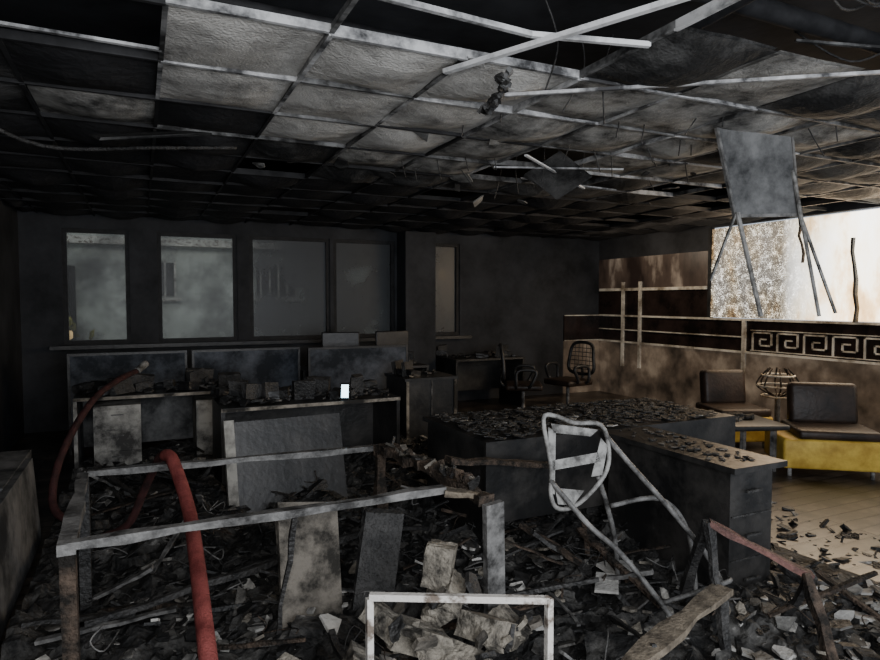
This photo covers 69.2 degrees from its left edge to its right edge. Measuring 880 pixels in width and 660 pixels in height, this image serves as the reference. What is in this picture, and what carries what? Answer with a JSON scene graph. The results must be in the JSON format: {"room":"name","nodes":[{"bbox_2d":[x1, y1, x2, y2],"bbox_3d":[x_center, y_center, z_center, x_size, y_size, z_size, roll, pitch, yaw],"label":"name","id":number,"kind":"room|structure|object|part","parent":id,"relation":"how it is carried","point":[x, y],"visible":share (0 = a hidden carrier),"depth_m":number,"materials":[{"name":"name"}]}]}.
{"room":"fire-damaged room","nodes":[
{"label":"fire-damaged room","id":0,"kind":"room"},
{"bbox_2d":[0,199,23,451],"bbox_3d":[-2.813,-0.107,2.821,0.100,3.150,10.500,-1,3,-25],"label":"wall","id":1,"kind":"structure","parent":0,"point":[11,379],"depth_m":6.97,"materials":[{"name":"black paint"}]},
{"bbox_2d":[191,347,299,386],"bbox_3d":[-2.215,0.734,7.364,1.200,1.045,0.052,-1,3,-25],"label":"wall","id":2,"kind":"structure","parent":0,"point":[281,365],"depth_m":7.37,"materials":[{"name":"black paint"}]},
{"bbox_2d":[17,206,599,432],"bbox_3d":[-1.130,-0.418,9.475,8.800,3.150,0.225,-1,3,-25],"label":"wall","id":3,"kind":"structure","parent":0,"point":[537,297],"depth_m":9.35,"materials":[{"name":"black paint"}]},
{"bbox_2d":[61,228,130,344],"bbox_3d":[-4.287,-0.539,7.980,0.740,1.430,0.080,-1,3,-25],"label":"window","id":4,"kind":"structure","parent":3,"relation":"in","point":[87,273],"depth_m":7.94,"materials":[{"name":"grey glass"}]},
{"bbox_2d":[157,232,237,342],"bbox_3d":[-3.214,-0.562,8.482,0.990,1.430,0.080,-1,3,-25],"label":"window","id":5,"kind":"structure","parent":3,"relation":"in","point":[213,327],"depth_m":8.54,"materials":[{"name":"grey glass"}]},
{"bbox_2d":[49,335,471,349],"bbox_3d":[-2.113,0.162,8.889,5.700,0.045,0.140,-1,3,-25],"label":"trim","id":6,"kind":"structure","parent":3,"relation":"attached to","point":[183,344],"depth_m":8.37,"materials":[{"name":"laminate"}]},
{"bbox_2d":[249,235,329,339],"bbox_3d":[-2.114,-0.586,8.997,1.120,1.430,0.080,-1,3,-25],"label":"window","id":7,"kind":"structure","parent":3,"relation":"in","point":[290,276],"depth_m":8.98,"materials":[{"name":"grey glass"}]},
{"bbox_2d":[333,239,393,336],"bbox_3d":[-1.136,-0.608,9.455,0.940,1.430,0.080,-1,3,-25],"label":"window","id":8,"kind":"structure","parent":3,"relation":"in","point":[363,270],"depth_m":9.45,"materials":[{"name":"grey glass"}]},
{"bbox_2d":[436,243,458,334],"bbox_3d":[0.051,-0.634,10.010,0.520,1.430,0.080,-1,3,-25],"label":"window","id":9,"kind":"structure","parent":3,"relation":"in","point":[447,255],"depth_m":10.03,"materials":[{"name":"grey glass"}]},
{"bbox_2d":[0,0,879,238],"bbox_3d":[0.810,-1.312,5.404,8.500,0.055,9.020,-1,3,-25],"label":"ceiling","id":10,"kind":"structure","parent":0,"point":[467,58],"depth_m":3.56,"materials":[{"name":"grey metal"}]},
{"bbox_2d":[0,0,879,198],"bbox_3d":[0.324,-1.301,3.508,4.981,0.499,3.369,-2,3,-35],"label":"cable","id":11,"kind":"object","parent":10,"relation":"attached to","point":[502,79],"visible":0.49,"depth_m":3.61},
{"bbox_2d":[0,5,879,240],"bbox_3d":[0.658,-1.222,5.616,8.588,0.288,8.294,-1,3,-25],"label":"ceiling tiles","id":12,"kind":"structure","parent":10,"relation":"attached to","point":[689,55],"depth_m":3.78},
{"bbox_2d":[209,0,879,53],"bbox_3d":[0.971,-1.445,3.122,5.734,0.262,5.077,1,3,21],"label":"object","id":13,"kind":"object","parent":10,"relation":"attached to","point":[774,12],"visible":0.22,"depth_m":3.06,"materials":[{"name":"grey metal"}]},
{"bbox_2d":[709,127,836,316],"bbox_3d":[2.053,-0.654,3.933,0.793,1.146,0.103,0,3,-2],"label":"ceiling panel","id":14,"kind":"object","parent":10,"relation":"hanging from","point":[760,169],"visible":1,"depth_m":3.93,"materials":[{"name":"metal"}]},
{"bbox_2d":[0,0,879,197],"bbox_3d":[1.105,-1.819,4.634,8.800,0.100,10.600,-1,3,-25],"label":"ceiling","id":15,"kind":"structure","parent":0,"point":[122,20],"depth_m":3.55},
{"bbox_2d":[0,391,879,659],"bbox_3d":[1.105,1.428,4.786,8.800,0.100,10.600,-1,3,-25],"label":"floor","id":16,"kind":"structure","parent":0,"point":[851,499],"depth_m":5.18,"materials":[{"name":"brown wood"}]},
{"bbox_2d":[0,449,41,638],"bbox_3d":[-2.320,1.177,2.864,0.579,0.580,3.150,-1,3,-25],"label":"cabinet","id":17,"kind":"object","parent":16,"relation":"on","point":[20,530],"visible":1,"depth_m":3.57,"materials":[{"name":"grey metal"}]},
{"bbox_2d":[93,398,141,465],"bbox_3d":[-2.972,0.995,5.902,0.380,0.660,0.485,-1,3,-25],"label":"drawer pedestal","id":18,"kind":"object","parent":16,"relation":"on","point":[116,423],"visible":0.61,"depth_m":5.70,"materials":[{"name":"metal"}]},
{"bbox_2d":[67,350,188,454],"bbox_3d":[-3.324,0.758,6.845,1.150,1.045,0.052,-1,3,-25],"label":"wall","id":19,"kind":"structure","parent":16,"relation":"on","point":[166,365],"depth_m":6.76,"materials":[{"name":"fabric"}]},
{"bbox_2d":[73,384,211,469],"bbox_3d":[-2.628,0.939,6.133,1.500,0.750,0.654,-1,3,-25],"label":"office desk","id":20,"kind":"object","parent":16,"relation":"on","point":[165,415],"visible":0.38,"depth_m":6.31,"materials":[{"name":"laminate"}]},
{"bbox_2d":[97,449,217,659],"bbox_3d":[-1.005,1.061,2.484,0.348,0.822,3.460,-2,3,-34],"label":"fire hose","id":21,"kind":"object","parent":16,"relation":"on","point":[203,617],"visible":0.88,"depth_m":2.62,"materials":[{"name":"red rubber"}]},
{"bbox_2d":[193,394,213,455],"bbox_3d":[-2.193,0.978,6.267,0.400,0.660,0.485,-1,3,-25],"label":"drawer pedestal","id":22,"kind":"object","parent":16,"relation":"on","point":[202,404],"visible":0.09,"depth_m":6.01,"materials":[{"name":"metal"}]},
{"bbox_2d":[56,436,504,659],"bbox_3d":[-0.713,1.056,2.841,1.858,0.835,1.395,-1,3,-25],"label":"frame","id":23,"kind":"object","parent":16,"relation":"on","point":[75,533],"visible":0.9,"depth_m":2.81,"materials":[{"name":"metal"}]},
{"bbox_2d":[444,455,560,470],"bbox_3d":[0.373,0.765,3.663,0.758,0.165,0.087,-1,3,-29],"label":"plank","id":24,"kind":"object","parent":23,"relation":"on","point":[451,460],"visible":0.87,"depth_m":3.60,"materials":[{"name":"brown wood"}]},
{"bbox_2d":[222,413,347,511],"bbox_3d":[-1.135,1.009,4.749,0.882,0.728,0.253,-1,3,-29],"label":"panel","id":25,"kind":"object","parent":16,"relation":"on","point":[245,481],"visible":0.64,"depth_m":4.73,"materials":[{"name":"laminate"}]},
{"bbox_2d":[212,388,399,485],"bbox_3d":[-1.176,0.963,5.627,1.500,0.750,0.704,-1,3,-25],"label":"office desk","id":26,"kind":"object","parent":16,"relation":"on","point":[367,419],"visible":0.59,"depth_m":5.76,"materials":[{"name":"metal"}]},
{"bbox_2d":[72,344,516,406],"bbox_3d":[-0.602,0.427,7.419,2.604,0.209,6.033,2,3,40],"label":"clutter","id":27,"kind":"object","parent":26,"relation":"on","point":[228,386],"visible":0.73,"depth_m":5.76,"materials":[{"name":"black plastic"}]},
{"bbox_2d":[340,383,350,399],"bbox_3d":[-0.812,0.523,5.473,0.082,0.144,0.115,0,3,0],"label":"smartphone","id":28,"kind":"object","parent":26,"relation":"on","point":[344,387],"visible":0.99,"depth_m":5.43,"materials":[{"name":"white plastic"}]},
{"bbox_2d":[274,502,403,627],"bbox_3d":[-0.453,1.095,3.034,0.669,0.642,0.244,-2,3,-30],"label":"leaning board","id":29,"kind":"object","parent":16,"relation":"on","point":[314,580],"visible":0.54,"depth_m":2.96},
{"bbox_2d":[307,345,407,389],"bbox_3d":[-0.976,0.717,7.723,1.250,1.045,0.052,-1,3,-25],"label":"wall","id":30,"kind":"structure","parent":16,"relation":"on","point":[372,362],"depth_m":7.66,"materials":[{"name":"fabric"}]},
{"bbox_2d":[300,363,428,379],"bbox_3d":[-1.018,0.838,8.293,1.650,0.750,0.604,-1,3,-25],"label":"office desk","id":31,"kind":"object","parent":16,"relation":"on","point":[417,366],"visible":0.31,"depth_m":8.27,"materials":[{"name":"black"}]},
{"bbox_2d":[322,332,358,346],"bbox_3d":[-1.268,0.246,8.150,0.480,0.444,0.160,-1,3,-15],"label":"computer monitor","id":32,"kind":"object","parent":31,"relation":"on","point":[329,339],"visible":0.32,"depth_m":8.12,"materials":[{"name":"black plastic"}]},
{"bbox_2d":[375,330,407,344],"bbox_3d":[-0.634,0.232,8.447,0.480,0.444,0.160,-2,3,-30],"label":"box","id":33,"kind":"object","parent":31,"relation":"on","point":[381,337],"visible":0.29,"depth_m":8.42,"materials":[{"name":"beige plastic"}]},
{"bbox_2d":[397,231,435,370],"bbox_3d":[-0.357,-0.148,9.582,0.480,2.600,0.350,-1,3,-25],"label":"column","id":34,"kind":"structure","parent":16,"relation":"on","point":[416,251],"depth_m":9.42,"materials":[{"name":"black paint"}]},
{"bbox_2d":[384,371,458,439],"bbox_3d":[-0.219,0.868,7.234,0.640,0.730,0.640,-1,3,-25],"label":"base cabinet","id":35,"kind":"object","parent":16,"relation":"on","point":[434,393],"visible":0.64,"depth_m":6.94,"materials":[{"name":"laminate"}]},
{"bbox_2d":[1,435,879,659],"bbox_3d":[-0.025,1.276,4.525,4.860,0.235,6.300,-1,3,-25],"label":"heap","id":36,"kind":"object","parent":16,"relation":"on","point":[15,646],"visible":0.16,"depth_m":3.28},
{"bbox_2d":[277,539,542,659],"bbox_3d":[-0.081,1.194,2.433,1.178,0.574,0.595,-1,3,-25],"label":"chunks","id":37,"kind":"object","parent":36,"relation":"on","point":[423,639],"visible":0.93,"depth_m":2.52,"materials":[{"name":"grey concrete"}]},
{"bbox_2d":[19,441,879,659],"bbox_3d":[0.086,1.218,3.641,4.193,0.347,4.837,-1,3,-25],"label":"charred timber","id":38,"kind":"object","parent":36,"relation":"on","point":[625,574],"visible":0.35,"depth_m":3.13,"materials":[{"name":"wood"}]},
{"bbox_2d":[621,583,732,659],"bbox_3d":[0.957,1.161,2.530,0.767,0.063,0.103,-2,4,-43],"label":"plank","id":39,"kind":"object","parent":38,"relation":"on","point":[671,631],"visible":1,"depth_m":2.49,"materials":[{"name":"brown wood"}]},
{"bbox_2d":[151,537,879,659],"bbox_3d":[0.724,1.326,2.798,3.638,0.213,2.461,-1,3,-25],"label":"shard","id":40,"kind":"object","parent":36,"relation":"on","point":[607,586],"visible":0.65,"depth_m":2.94,"materials":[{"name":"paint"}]},
{"bbox_2d":[541,412,732,616],"bbox_3d":[0.948,0.891,3.029,0.806,0.989,0.523,-1,3,-25],"label":"metal chair","id":41,"kind":"object","parent":36,"relation":"on","point":[569,497],"depth_m":3.03,"materials":[{"name":"white metal"}]},
{"bbox_2d":[679,519,838,659],"bbox_3d":[1.446,1.167,2.885,0.537,0.621,0.842,-1,3,-25],"label":"frame","id":42,"kind":"object","parent":36,"relation":"on","point":[708,529],"depth_m":2.81,"materials":[{"name":"metal"}]},
{"bbox_2d":[26,435,879,659],"bbox_3d":[0.170,1.287,4.372,5.131,0.328,5.628,-1,3,-25],"label":"rubble pieces","id":43,"kind":"object","parent":16,"relation":"on","point":[619,644],"visible":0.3,"depth_m":3.34,"materials":[{"name":"brown wood"}]},
{"bbox_2d":[48,360,148,521],"bbox_3d":[-2.690,0.796,5.077,0.382,0.907,2.213,-1,3,-16],"label":"fire hose","id":44,"kind":"object","parent":43,"relation":"on","point":[55,511],"visible":0.91,"depth_m":4.68,"materials":[{"name":"rubber"}]},
{"bbox_2d":[365,592,553,659],"bbox_3d":[0.052,1.116,1.776,0.513,0.804,0.483,0,3,0],"label":"frame","id":45,"kind":"object","parent":16,"relation":"on","point":[547,601],"visible":1,"depth_m":1.73,"materials":[{"name":"white metal"}]},
{"bbox_2d":[78,471,879,659],"bbox_3d":[-0.019,1.227,3.670,3.831,0.256,3.765,-1,3,-25],"label":"burnt wiring","id":46,"kind":"object","parent":16,"relation":"on","point":[210,509],"visible":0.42,"depth_m":3.30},
{"bbox_2d":[436,354,524,411],"bbox_3d":[0.605,0.774,9.659,1.150,0.750,0.704,-1,3,-25],"label":"office desk","id":47,"kind":"object","parent":16,"relation":"on","point":[474,373],"visible":0.55,"depth_m":9.90,"materials":[{"name":"laminate"}]},
{"bbox_2d":[499,343,542,407],"bbox_3d":[1.073,0.689,8.516,0.578,1.025,0.634,0,3,5],"label":"office chair","id":48,"kind":"object","parent":16,"relation":"on","point":[510,385],"visible":0.81,"depth_m":8.29,"materials":[{"name":"black plastic"}]},
{"bbox_2d":[544,340,595,402],"bbox_3d":[1.824,0.668,8.965,0.580,1.025,0.634,-2,3,-34],"label":"office chair","id":49,"kind":"object","parent":16,"relation":"on","point":[566,381],"visible":0.83,"depth_m":8.94,"materials":[{"name":"black plastic"}]},
{"bbox_2d":[423,398,735,539],"bbox_3d":[1.025,1.006,4.701,2.100,0.750,0.950,-1,3,-25],"label":"office desk","id":50,"kind":"object","parent":16,"relation":"on","point":[524,492],"visible":0.36,"depth_m":4.10,"materials":[{"name":"laminate"}]},
{"bbox_2d":[430,397,721,438],"bbox_3d":[1.036,0.618,4.666,2.060,0.033,0.975,-1,3,-25],"label":"debris","id":51,"kind":"object","parent":50,"relation":"on","point":[618,412],"visible":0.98,"depth_m":4.60,"materials":[{"name":"brown wood"}]},
{"bbox_2d":[601,426,787,587],"bbox_3d":[1.427,1.040,3.736,0.390,0.773,1.020,-1,3,-25],"label":"desk","id":52,"kind":"object","parent":16,"relation":"on","point":[729,486],"visible":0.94,"depth_m":3.49,"materials":[{"name":"laminate"}]},
{"bbox_2d":[696,369,772,447],"bbox_3d":[3.200,0.866,7.137,0.720,0.802,0.646,0,3,-5],"label":"lounge armchair","id":53,"kind":"object","parent":16,"relation":"on","point":[722,390],"visible":0.55,"depth_m":7.27,"materials":[{"name":"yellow leather"}]},
{"bbox_2d":[735,415,789,471],"bbox_3d":[2.637,1.089,6.097,1.100,0.455,0.600,0,3,-5],"label":"coffee table","id":54,"kind":"object","parent":16,"relation":"on","point":[759,423],"visible":0.34,"depth_m":5.94,"materials":[{"name":"grey wood"}]},
{"bbox_2d":[724,411,754,420],"bbox_3d":[2.636,0.846,6.092,0.824,0.074,0.304,-1,3,-25],"label":"magazines","id":55,"kind":"object","parent":54,"relation":"on","point":[740,416],"visible":0.16,"depth_m":6.14,"materials":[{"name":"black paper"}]},
{"bbox_2d":[756,367,798,421],"bbox_3d":[3.877,0.846,7.330,0.464,0.825,0.464,-1,3,-25],"label":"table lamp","id":56,"kind":"object","parent":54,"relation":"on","point":[777,396],"visible":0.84,"depth_m":7.31,"materials":[{"name":"metal"}]},
{"bbox_2d":[764,382,879,479],"bbox_3d":[3.581,0.919,6.001,0.820,0.802,0.646,1,3,12],"label":"lounge armchair","id":57,"kind":"object","parent":16,"relation":"on","point":[825,433],"visible":0.83,"depth_m":5.79,"materials":[{"name":"yellow leather"}]},
{"bbox_2d":[598,188,879,432],"bbox_3d":[4.535,-0.333,7.638,0.100,3.150,8.000,-1,3,-25],"label":"wall","id":58,"kind":"structure","parent":0,"point":[658,259],"depth_m":9.38,"materials":[{"name":"smoke-stained plaster"},{"name":"brown sooty plaster"}]},
{"bbox_2d":[599,281,879,374],"bbox_3d":[4.484,0.044,7.605,0.035,1.400,7.950,-1,3,-25],"label":"trim","id":59,"kind":"structure","parent":58,"relation":"attached to","point":[622,289],"depth_m":9.35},
{"bbox_2d":[707,209,879,322],"bbox_3d":[4.989,-0.685,6.520,0.171,1.280,5.620,-1,3,-25],"label":"window","id":60,"kind":"structure","parent":58,"relation":"in","point":[783,283],"depth_m":7.84,"materials":[{"name":"white glass"}]},
{"bbox_3d":[4.507,-0.724,7.437,0.076,1.252,0.732,-1,3,-25],"label":"charred mullion","id":61,"kind":"part","parent":60,"relation":"part of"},
{"bbox_2d":[750,330,879,360],"bbox_3d":[5.035,0.226,6.451,0.018,0.275,4.380,-1,3,-25],"label":"ornament","id":62,"kind":"object","parent":58,"relation":"attached to","point":[771,334],"visible":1,"depth_m":7.61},
{"label":"outside","id":63,"kind":"structure","parent":0,"visible":0},
{"bbox_3d":[-3.838,1.120,11.795,19.000,0.100,6.100,-1,3,-25],"label":"ground","id":64,"kind":"structure","parent":63,"visible":0},
{"bbox_2d":[67,233,232,339],"bbox_3d":[-5.005,-1.814,14.150,15.000,5.500,0.600,-1,3,-25],"label":"neighbouring building","id":65,"kind":"structure","parent":64,"relation":"on","point":[106,315],"depth_m":13.81,"materials":[{"name":"white paint"}]}
]}

